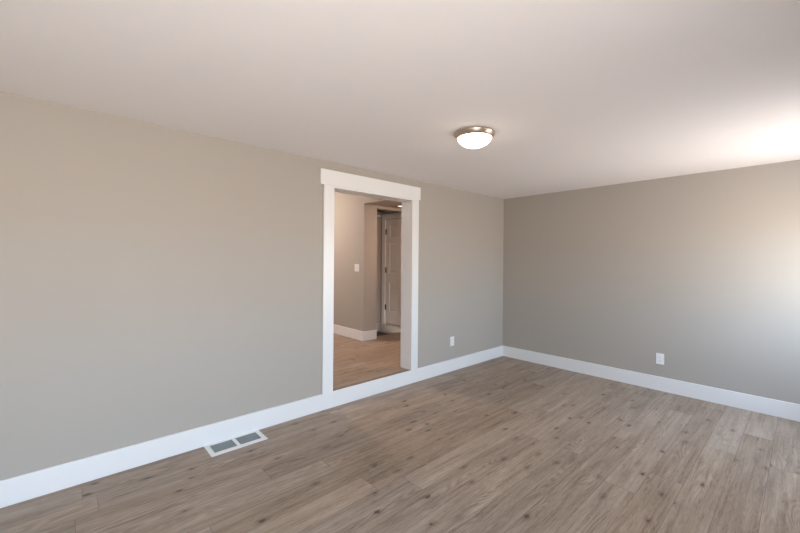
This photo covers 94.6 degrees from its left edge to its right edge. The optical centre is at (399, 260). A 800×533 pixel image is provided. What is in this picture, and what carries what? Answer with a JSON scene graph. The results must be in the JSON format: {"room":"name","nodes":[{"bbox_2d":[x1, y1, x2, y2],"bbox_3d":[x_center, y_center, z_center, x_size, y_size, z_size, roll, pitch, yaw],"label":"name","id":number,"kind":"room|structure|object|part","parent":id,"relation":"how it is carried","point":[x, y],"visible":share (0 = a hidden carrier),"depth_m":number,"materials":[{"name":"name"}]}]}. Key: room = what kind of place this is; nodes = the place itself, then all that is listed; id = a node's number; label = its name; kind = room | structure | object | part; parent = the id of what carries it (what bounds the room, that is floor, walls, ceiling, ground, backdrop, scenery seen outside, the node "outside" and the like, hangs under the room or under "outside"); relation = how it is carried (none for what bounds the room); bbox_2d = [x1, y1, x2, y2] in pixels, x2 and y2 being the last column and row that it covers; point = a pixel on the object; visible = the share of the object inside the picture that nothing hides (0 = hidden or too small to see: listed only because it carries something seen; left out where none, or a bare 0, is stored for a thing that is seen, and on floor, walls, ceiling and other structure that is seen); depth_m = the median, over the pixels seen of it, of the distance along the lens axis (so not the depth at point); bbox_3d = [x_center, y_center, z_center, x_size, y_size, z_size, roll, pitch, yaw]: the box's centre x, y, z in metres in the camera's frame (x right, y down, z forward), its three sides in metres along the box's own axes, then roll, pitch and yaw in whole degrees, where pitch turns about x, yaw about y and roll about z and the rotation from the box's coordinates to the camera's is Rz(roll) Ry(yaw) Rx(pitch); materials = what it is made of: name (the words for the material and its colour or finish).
{"room":"empty living room","nodes":[
{"label":"empty living room","id":0,"kind":"room"},
{"bbox_2d":[0,91,503,480],"bbox_3d":[-0.842,-0.040,3.632,6.810,3.000,0.155,0,0,-42],"label":"wall","id":1,"kind":"structure","parent":0,"point":[157,281],"depth_m":2.71,"materials":[{"name":"beige paint"}]},
{"bbox_2d":[0,346,502,507],"bbox_3d":[-0.802,1.381,3.564,6.485,0.159,0.015,0,0,-42],"label":"baseboard","id":2,"kind":"structure","parent":1,"relation":"attached to","point":[31,485],"depth_m":2.85,"materials":[{"name":"white paint"}]},
{"bbox_2d":[320,168,420,393],"bbox_3d":[-0.326,0.207,4.103,1.390,2.196,0.207,0,0,-42],"label":"trim","id":3,"kind":"structure","parent":1,"relation":"attached to","point":[332,181],"depth_m":4.10,"materials":[{"name":"white paint"}]},
{"bbox_3d":[-0.714,0.279,3.633,0.100,2.046,0.020,0,0,-42],"label":"casing","id":4,"kind":"part","parent":3,"relation":"part of","materials":[{"name":"white paint"}]},
{"bbox_3d":[-0.265,-0.816,4.030,1.370,0.150,0.027,0,0,-42],"label":"head casing","id":5,"kind":"part","parent":3,"relation":"part of","materials":[{"name":"white paint"}]},
{"bbox_3d":[0.182,0.286,4.450,0.090,2.046,0.020,0,0,-42],"label":"casing","id":6,"kind":"part","parent":3,"relation":"part of","materials":[{"name":"white paint"}]},
{"bbox_2d":[333,370,408,390],"bbox_3d":[-0.296,1.329,4.069,1.116,0.041,0.050,0,0,-42],"label":"trim","id":7,"kind":"structure","parent":1,"relation":"attached to","point":[404,370],"depth_m":4.04,"materials":[{"name":"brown wood"}]},
{"bbox_2d":[450,336,453,345],"bbox_3d":[0.699,1.075,4.933,0.078,0.124,0.010,0,0,-42],"label":"wall outlet","id":8,"kind":"object","parent":1,"relation":"attached to","point":[451,338],"visible":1,"depth_m":4.93,"materials":[{"name":"white plastic"}]},
{"bbox_2d":[333,192,401,330],"bbox_3d":[-1.334,-0.124,7.574,1.029,2.841,3.355,0,0,-42],"label":"wall","id":9,"kind":"structure","parent":0,"point":[355,222],"depth_m":6.17,"materials":[{"name":"beige paint"}]},
{"bbox_2d":[333,324,376,340],"bbox_3d":[-1.627,1.216,7.306,0.282,0.158,3.370,0,0,-42],"label":"baseboard","id":10,"kind":"structure","parent":9,"relation":"attached to","point":[340,330],"depth_m":6.14,"materials":[{"name":"white paint"}]},
{"bbox_2d":[355,264,358,271],"bbox_3d":[-0.721,0.116,6.121,0.018,0.124,0.125,0,0,-42],"label":"light switch","id":11,"kind":"object","parent":9,"relation":"attached to","point":[356,265],"visible":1,"depth_m":6.11,"materials":[{"name":"white plastic"}]},
{"bbox_2d":[380,211,400,326],"bbox_3d":[0.463,0.255,6.514,0.155,2.430,2.345,0,0,-42],"label":"door frame","id":12,"kind":"structure","parent":9,"relation":"in","point":[385,212],"depth_m":7.31,"materials":[{"name":"beige paint"}]},
{"bbox_2d":[381,213,401,325],"bbox_3d":[-0.033,0.160,6.925,0.106,2.132,0.960,0,0,-42],"label":"door","id":13,"kind":"structure","parent":12,"relation":"attached to","point":[391,229],"depth_m":7.09,"materials":[{"name":"white paint"}]},
{"bbox_3d":[-0.116,-0.561,7.060,0.010,0.226,0.218,0,0,-42],"label":"panel","id":14,"kind":"part","parent":13,"relation":"part of","materials":[{"name":"white paint"}]},
{"bbox_3d":[-0.120,-0.057,7.060,0.010,0.578,0.218,0,0,-42],"label":"panel","id":15,"kind":"part","parent":13,"relation":"part of","materials":[{"name":"white paint"}]},
{"bbox_3d":[-0.126,0.693,7.060,0.010,0.558,0.218,0,0,-42],"label":"panel","id":16,"kind":"part","parent":13,"relation":"part of","materials":[{"name":"white paint"}]},
{"bbox_2d":[380,323,400,333],"bbox_3d":[-0.047,1.312,6.920,0.080,0.171,0.960,0,0,-42],"label":"baseboard","id":17,"kind":"structure","parent":9,"relation":"attached to","point":[385,328],"depth_m":7.04,"materials":[{"name":"beige paint"}]},
{"bbox_2d":[333,332,407,388],"bbox_3d":[-2.714,1.316,5.248,6.235,0.060,4.950,0,0,-42],"label":"floor","id":18,"kind":"structure","parent":0,"point":[354,361],"depth_m":4.92,"materials":[{"name":"brown wood"}]},
{"bbox_2d":[376,212,380,323],"bbox_3d":[-0.379,0.214,6.955,1.335,2.361,0.840,0,0,-42],"label":"wall","id":19,"kind":"structure","parent":0,"point":[378,213],"depth_m":7.29,"materials":[{"name":"beige paint"}]},
{"bbox_2d":[376,323,379,331],"bbox_3d":[-0.683,1.312,7.054,0.760,0.160,0.015,0,0,-42],"label":"baseboard","id":20,"kind":"structure","parent":19,"relation":"attached to","point":[377,324],"depth_m":7.28,"materials":[{"name":"beige paint"}]},
{"bbox_2d":[377,331,387,335],"bbox_3d":[-0.530,1.418,6.799,0.915,0.050,0.800,0,0,-42],"label":"floor","id":21,"kind":"structure","parent":0,"point":[379,333],"depth_m":7.08,"materials":[{"name":"brown wood"}]},
{"bbox_2d":[364,197,401,208],"bbox_3d":[0.529,-1.224,6.091,1.774,0.612,1.645,0,0,-42],"label":"ceiling","id":22,"kind":"structure","parent":0,"point":[367,200],"depth_m":5.94,"materials":[{"name":"beige paint"}]},
{"bbox_2d":[0,0,799,198],"bbox_3d":[0.567,-1.029,2.095,6.810,0.120,4.005,0,0,-42],"label":"ceiling","id":23,"kind":"structure","parent":0,"point":[574,94],"depth_m":1.96,"materials":[{"name":"white paint"}]},
{"bbox_2d":[454,126,494,148],"bbox_3d":[0.565,-0.913,2.801,0.304,0.112,0.304,0,0,-42],"label":"ceiling light","id":24,"kind":"object","parent":23,"relation":"attached to","point":[473,137],"visible":1,"depth_m":2.71,"materials":[{"name":"white glass"}]},
{"bbox_3d":[0.565,-0.895,2.801,0.253,0.076,0.253,0,0,-42],"label":"lamp shade","id":25,"kind":"part","parent":24,"relation":"part of","materials":[{"name":"white glass"}]},
{"bbox_2d":[0,356,799,532],"bbox_3d":[0.494,1.500,2.152,6.500,0.060,3.850,0,0,-42],"label":"floor","id":26,"kind":"structure","parent":0,"point":[502,444],"depth_m":2.56,"materials":[{"name":"brown wood"}]},
{"bbox_2d":[204,430,267,456],"bbox_3d":[-1.307,1.481,2.953,0.427,0.060,0.206,0,0,-42],"label":"floor vent","id":27,"kind":"object","parent":26,"relation":"in","point":[237,442],"visible":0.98,"depth_m":2.94,"materials":[{"name":"white metal"}]},
{"bbox_2d":[210,440,236,452],"bbox_3d":[-1.386,1.461,2.898,0.165,0.012,0.141,0,0,-42],"label":"grille","id":28,"kind":"object","parent":27,"relation":"attached to","point":[224,445],"depth_m":2.90,"materials":[{"name":"grey metal"}]},
{"bbox_2d":[235,433,259,443],"bbox_3d":[-1.245,1.462,3.026,0.165,0.012,0.141,0,0,-42],"label":"grille","id":29,"kind":"object","parent":27,"relation":"attached to","point":[249,437],"depth_m":3.03,"materials":[{"name":"grey metal"}]},
{"bbox_2d":[503,160,799,403],"bbox_3d":[3.016,0.270,4.336,0.155,2.440,4.005,0,0,-42],"label":"wall","id":30,"kind":"structure","parent":0,"point":[700,271],"depth_m":4.17,"materials":[{"name":"beige paint"}]},
{"bbox_2d":[502,345,799,421],"bbox_3d":[2.892,1.410,4.336,0.015,0.159,3.850,0,0,-42],"label":"baseboard","id":31,"kind":"structure","parent":30,"relation":"attached to","point":[782,409],"depth_m":4.16,"materials":[{"name":"white paint"}]},
{"bbox_2d":[656,353,663,364],"bbox_3d":[2.986,1.126,4.239,0.010,0.124,0.078,0,0,-42],"label":"wall outlet","id":32,"kind":"object","parent":30,"relation":"attached to","point":[659,357],"visible":1,"depth_m":4.24,"materials":[{"name":"white plastic"}]}
]}

